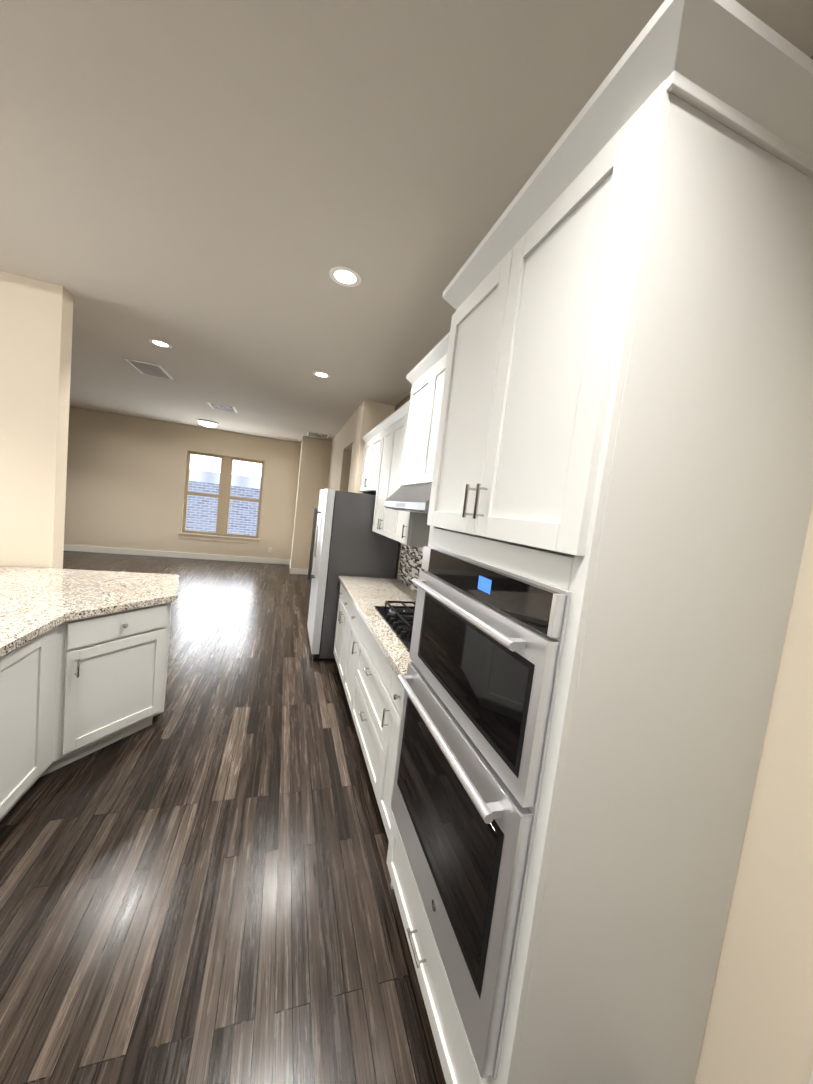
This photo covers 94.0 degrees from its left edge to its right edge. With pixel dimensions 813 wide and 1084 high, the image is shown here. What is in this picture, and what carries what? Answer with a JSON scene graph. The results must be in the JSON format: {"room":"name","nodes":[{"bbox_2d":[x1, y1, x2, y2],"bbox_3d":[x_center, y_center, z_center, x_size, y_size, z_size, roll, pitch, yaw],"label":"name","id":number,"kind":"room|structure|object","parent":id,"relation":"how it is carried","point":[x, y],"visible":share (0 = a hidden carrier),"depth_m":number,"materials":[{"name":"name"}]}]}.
{"room":"kitchen","nodes":[
{"label":"kitchen","id":0,"kind":"room"},
{"bbox_2d":[0,271,73,568],"bbox_3d":[-4.009,-0.486,2.429,2.915,2.950,0.145,5,5,-18],"label":"wall","id":1,"kind":"structure","parent":0,"point":[36,321],"depth_m":2.73,"materials":[{"name":"beige paint"}]},
{"bbox_2d":[64,406,300,559],"bbox_3d":[-6.293,-1.228,8.104,7.550,2.950,0.160,5,5,-18],"label":"wall","id":2,"kind":"structure","parent":0,"point":[125,481],"depth_m":8.25,"materials":[{"name":"beige paint"}]},
{"bbox_2d":[64,544,289,564],"bbox_3d":[-6.429,0.178,8.139,7.550,0.130,0.014,5,5,-18],"label":"baseboard","id":3,"kind":"structure","parent":2,"relation":"attached to","point":[80,548],"depth_m":8.51,"materials":[{"name":"white paint"}]},
{"bbox_2d":[178,532,260,543],"bbox_3d":[-4.310,-0.081,8.793,1.725,0.130,0.115,5,5,-18],"label":"window sill","id":4,"kind":"structure","parent":2,"relation":"attached to","point":[183,535],"depth_m":8.75,"materials":[{"name":"beige paint"}]},
{"bbox_2d":[182,451,264,537],"bbox_3d":[-4.222,-1.063,8.789,1.625,1.835,0.070,5,5,-18],"label":"window","id":5,"kind":"structure","parent":2,"relation":"in","point":[223,496],"depth_m":8.76,"materials":[{"name":"beige plastic"}]},
{"bbox_2d":[0,551,445,1083],"bbox_3d":[-3.419,1.113,2.425,10.300,0.080,13.450,5,5,-18],"label":"floor","id":6,"kind":"structure","parent":0,"point":[195,882],"depth_m":1.58,"materials":[{"name":"brown wood"}]},
{"bbox_2d":[0,610,170,820],"bbox_3d":[-2.129,0.853,1.537,1.587,0.879,2.870,5,5,-18],"label":"kitchen island","id":7,"kind":"object","parent":6,"relation":"on","point":[125,699],"depth_m":2.23,"materials":[{"name":"white paint"}]},
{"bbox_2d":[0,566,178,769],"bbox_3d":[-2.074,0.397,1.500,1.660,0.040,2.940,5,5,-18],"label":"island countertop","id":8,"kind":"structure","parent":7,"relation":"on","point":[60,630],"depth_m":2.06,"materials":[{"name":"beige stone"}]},
{"bbox_2d":[333,583,348,676],"bbox_3d":[-0.304,0.893,3.581,0.618,0.880,0.800,5,5,-18],"label":"base cabinet","id":9,"kind":"object","parent":6,"relation":"on","point":[343,605],"depth_m":3.53,"materials":[{"name":"white paint"}]},
{"bbox_2d":[341,603,356,703],"bbox_3d":[-0.151,0.952,3.092,0.618,0.880,0.469,5,5,-18],"label":"base cabinet","id":10,"kind":"object","parent":6,"relation":"on","point":[351,623],"depth_m":3.11,"materials":[{"name":"white paint"}]},
{"bbox_2d":[307,488,398,660],"bbox_3d":[-0.672,0.329,4.371,0.869,1.780,0.905,5,5,-18],"label":"fridge","id":11,"kind":"object","parent":6,"relation":"on","point":[349,541],"visible":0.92,"depth_m":3.90,"materials":[{"name":"grey metal"}]},
{"bbox_2d":[349,615,388,786],"bbox_3d":[0.047,1.028,2.462,0.618,0.880,0.979,5,5,-18],"label":"base cabinet","id":12,"kind":"object","parent":6,"relation":"on","point":[370,675],"depth_m":2.35,"materials":[{"name":"white paint"}]},
{"bbox_2d":[338,575,416,686],"bbox_3d":[-0.038,0.522,2.829,0.638,0.040,2.378,5,5,-18],"label":"countertop","id":13,"kind":"structure","parent":12,"relation":"on","point":[361,591],"depth_m":2.86,"materials":[{"name":"beige stone"}]},
{"bbox_2d":[373,599,415,653],"bbox_3d":[0.149,0.527,2.434,0.520,0.060,0.910,5,5,-18],"label":"cooktop","id":14,"kind":"object","parent":13,"relation":"in","point":[399,613],"depth_m":2.54,"materials":[{"name":"black metal"}]},
{"bbox_2d":[373,667,404,840],"bbox_3d":[0.223,1.095,1.899,0.618,0.880,0.328,5,5,-18],"label":"base cabinet","id":15,"kind":"object","parent":6,"relation":"on","point":[394,693],"depth_m":1.88,"materials":[{"name":"white paint"}]},
{"bbox_2d":[386,0,812,1083],"bbox_3d":[0.443,0.340,1.248,0.728,2.535,0.980,5,5,-18],"label":"tall cabinet","id":16,"kind":"object","parent":6,"relation":"on","point":[620,500],"visible":1,"depth_m":0.84,"materials":[{"name":"white paint"}]},
{"bbox_2d":[291,436,351,568],"bbox_3d":[-1.388,-0.744,9.115,2.450,2.950,1.350,5,5,-18],"label":"wall","id":17,"kind":"structure","parent":0,"point":[314,463],"depth_m":8.16,"materials":[{"name":"beige paint"}]},
{"bbox_2d":[291,568,312,574],"bbox_3d":[-2.229,0.652,8.300,0.570,0.130,0.014,5,5,-18],"label":"baseboard","id":18,"kind":"structure","parent":17,"relation":"attached to","point":[293,570],"depth_m":8.26,"materials":[{"name":"white paint"}]},
{"bbox_2d":[327,400,394,494],"bbox_3d":[-0.976,-0.487,6.633,0.550,2.950,3.660,5,5,-18],"label":"wall","id":19,"kind":"structure","parent":0,"point":[366,417],"depth_m":5.17,"materials":[{"name":"beige paint"}]},
{"bbox_2d":[0,0,812,442],"bbox_3d":[-3.071,-1.886,2.173,10.300,0.080,13.450,5,5,-18],"label":"ceiling","id":20,"kind":"structure","parent":0,"point":[212,192],"depth_m":1.53,"materials":[{"name":"beige paint"}]},
{"bbox_2d":[124,358,172,378],"bbox_3d":[-3.006,-2.023,4.450,0.340,0.011,0.520,5,5,-18],"label":"ceiling vent","id":21,"kind":"object","parent":20,"relation":"in","point":[150,369],"depth_m":4.41,"materials":[{"name":"white metal"}]},
{"bbox_2d":[149,339,171,347],"bbox_3d":[-2.327,-1.876,3.583,0.183,0.003,0.183,9,5,27],"label":"recessed light","id":22,"kind":"object","parent":20,"relation":"in","point":[156,342],"depth_m":3.58,"materials":[{"name":"white paint"}]},
{"bbox_2d":[197,419,218,426],"bbox_3d":[-3.965,-2.349,7.560,0.380,0.104,0.380,5,5,-18],"label":"dome light","id":23,"kind":"object","parent":20,"relation":"attached to","point":[206,423],"visible":1,"depth_m":7.44,"materials":[{"name":"white glass"}]},
{"bbox_2d":[207,402,237,412],"bbox_3d":[-2.937,-2.151,6.060,0.380,0.011,0.440,5,5,-18],"label":"ceiling vent","id":24,"kind":"object","parent":20,"relation":"in","point":[213,405],"depth_m":6.03,"materials":[{"name":"white metal"}]},
{"bbox_2d":[307,431,328,438],"bbox_3d":[-1.781,-2.146,7.604,0.420,0.011,0.460,5,5,-18],"label":"ceiling vent","id":25,"kind":"object","parent":20,"relation":"in","point":[309,433],"depth_m":7.55,"materials":[{"name":"white metal"}]},
{"bbox_2d":[313,371,330,377],"bbox_3d":[-0.882,-1.738,3.937,0.183,0.003,0.183,9,5,27],"label":"recessed light","id":26,"kind":"object","parent":20,"relation":"in","point":[323,375],"depth_m":3.93,"materials":[{"name":"white paint"}]},
{"bbox_2d":[329,266,360,286],"bbox_3d":[-0.354,-1.529,2.187,0.183,0.003,0.183,9,5,27],"label":"recessed light","id":27,"kind":"object","parent":20,"relation":"in","point":[344,275],"depth_m":2.18,"materials":[{"name":"white paint"}]},
{"bbox_2d":[395,55,812,1083],"bbox_3d":[0.968,0.203,1.101,0.150,2.950,8.140,5,5,-18],"label":"wall","id":28,"kind":"structure","parent":0,"point":[759,1025],"depth_m":0.92,"materials":[{"name":"paint"}]},
{"bbox_2d":[360,424,379,492],"bbox_3d":[-0.248,-0.897,4.333,0.348,0.672,0.959,5,5,-18],"label":"upper cabinet","id":29,"kind":"object","parent":28,"relation":"attached to","point":[368,473],"depth_m":4.28,"materials":[{"name":"white paint"}]},
{"bbox_2d":[372,416,391,536],"bbox_3d":[-0.011,-0.589,3.518,0.348,1.092,0.924,5,5,-18],"label":"upper cabinet","id":30,"kind":"object","parent":28,"relation":"attached to","point":[380,519],"depth_m":3.72,"materials":[{"name":"white paint"}]},
{"bbox_2d":[388,512,429,546],"bbox_3d":[0.160,-0.524,2.975,0.348,1.092,0.460,5,5,-18],"label":"upper cabinet","id":31,"kind":"object","parent":28,"relation":"attached to","point":[405,528],"depth_m":2.78,"materials":[{"name":"white paint"}]},
{"bbox_2d":[380,332,449,515],"bbox_3d":[0.278,-0.634,2.314,0.548,0.937,0.838,5,5,-18],"label":"upper cabinet","id":32,"kind":"object","parent":28,"relation":"attached to","point":[399,452],"depth_m":2.39,"materials":[{"name":"white paint"}]},
{"bbox_2d":[384,482,449,523],"bbox_3d":[0.229,-0.248,2.345,0.539,0.168,0.834,5,5,-18],"label":"range hood","id":33,"kind":"object","parent":32,"relation":"attached to","point":[412,497],"depth_m":2.24,"materials":[{"name":"silver metal"}]},
{"bbox_2d":[808,1066,812,1083],"bbox_3d":[1.101,0.723,0.275,0.018,2.090,1.075,5,5,-18],"label":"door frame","id":34,"kind":"structure","parent":28,"relation":"attached to","point":[811,1079],"depth_m":0.82,"materials":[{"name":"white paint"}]},
{"label":"outside","id":35,"kind":"structure","parent":0,"visible":0},
{"bbox_2d":[186,454,261,535],"bbox_3d":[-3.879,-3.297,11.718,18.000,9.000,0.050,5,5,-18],"label":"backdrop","id":36,"kind":"structure","parent":35,"point":[213,504],"depth_m":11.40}
]}

